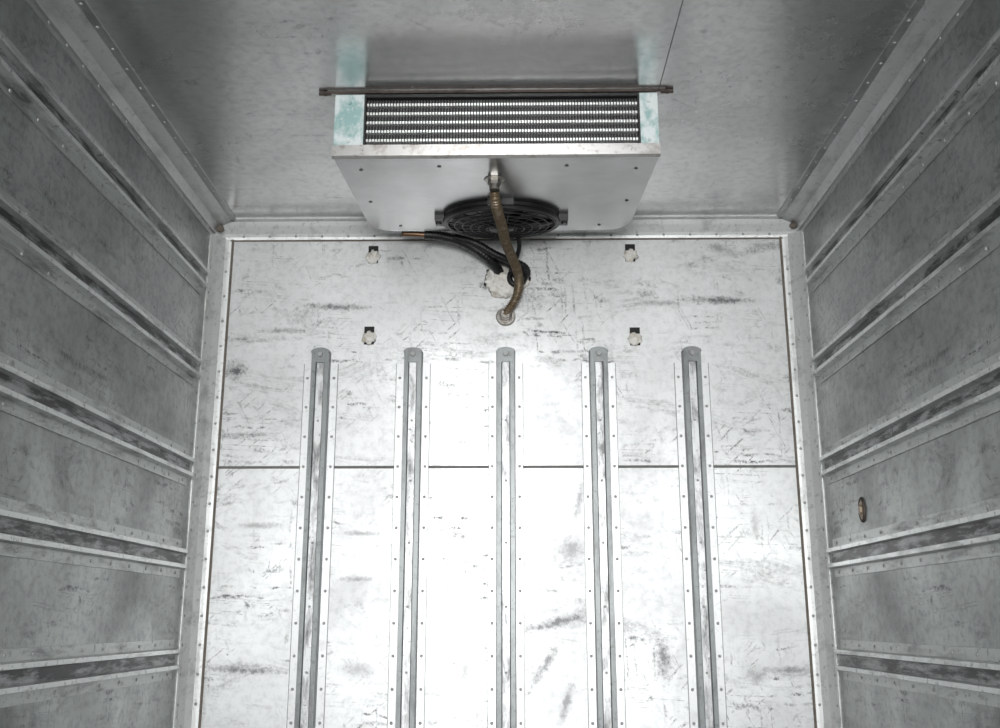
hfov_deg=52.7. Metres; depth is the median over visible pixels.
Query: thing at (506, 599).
rail
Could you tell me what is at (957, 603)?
wall
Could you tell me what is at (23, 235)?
rub rail
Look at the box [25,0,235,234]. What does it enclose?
trim
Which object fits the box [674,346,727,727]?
rail
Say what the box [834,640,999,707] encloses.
rub rail
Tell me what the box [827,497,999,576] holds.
rub rail
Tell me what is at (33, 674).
rub rail
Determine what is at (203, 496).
trim
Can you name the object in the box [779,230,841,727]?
trim
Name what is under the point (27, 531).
rub rail
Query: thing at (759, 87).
ceiling
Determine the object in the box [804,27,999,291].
rub rail
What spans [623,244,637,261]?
mounting slot
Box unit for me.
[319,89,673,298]
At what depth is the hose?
3.80 m
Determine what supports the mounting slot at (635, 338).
attached to the wall at (723, 298)
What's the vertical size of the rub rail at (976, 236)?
0.136 m
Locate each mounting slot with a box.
[362,327,376,344]
[366,246,380,263]
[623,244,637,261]
[627,327,642,345]
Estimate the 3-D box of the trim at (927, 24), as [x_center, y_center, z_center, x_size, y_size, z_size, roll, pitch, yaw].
[1.136,-1.192,1.626,0.100,0.075,5.200,0,-14,1]
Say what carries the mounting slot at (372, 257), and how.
attached to the wall at (723, 298)
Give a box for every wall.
[0,0,209,727]
[201,229,813,727]
[803,0,999,727]
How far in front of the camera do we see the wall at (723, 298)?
3.92 m
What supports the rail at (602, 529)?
attached to the wall at (723, 298)
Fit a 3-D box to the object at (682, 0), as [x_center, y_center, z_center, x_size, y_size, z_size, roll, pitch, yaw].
[0.469,-1.232,1.616,0.002,0.001,5.140,0,-14,1]
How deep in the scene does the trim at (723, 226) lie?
4.14 m
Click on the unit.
(412, 161)
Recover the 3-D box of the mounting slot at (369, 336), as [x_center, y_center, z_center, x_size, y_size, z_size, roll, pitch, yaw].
[-0.525,-0.114,4.051,0.060,0.078,0.018,0,-14,1]
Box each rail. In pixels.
[0,29,208,294]
[0,187,201,385]
[0,351,194,485]
[0,497,187,577]
[0,639,179,707]
[286,348,338,727]
[387,347,430,727]
[487,347,524,727]
[581,346,625,727]
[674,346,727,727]
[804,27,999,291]
[812,186,999,383]
[819,352,999,484]
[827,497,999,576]
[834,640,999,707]
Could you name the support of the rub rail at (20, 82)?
attached to the wall at (43, 603)
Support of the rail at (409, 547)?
attached to the wall at (723, 298)
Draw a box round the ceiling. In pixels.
[85,0,914,217]
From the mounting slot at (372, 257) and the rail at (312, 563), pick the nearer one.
the rail at (312, 563)
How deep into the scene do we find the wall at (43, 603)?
2.91 m
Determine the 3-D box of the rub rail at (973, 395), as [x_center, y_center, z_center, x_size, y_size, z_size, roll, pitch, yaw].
[1.171,-0.234,1.337,0.028,0.136,5.010,0,-14,1]
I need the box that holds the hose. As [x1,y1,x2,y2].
[489,191,523,325]
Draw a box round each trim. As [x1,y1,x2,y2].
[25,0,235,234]
[173,233,233,727]
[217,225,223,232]
[218,465,795,468]
[222,215,790,241]
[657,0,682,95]
[777,0,974,231]
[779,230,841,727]
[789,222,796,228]
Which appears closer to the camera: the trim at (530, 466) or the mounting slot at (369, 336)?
the trim at (530, 466)
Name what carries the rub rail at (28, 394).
attached to the wall at (43, 603)

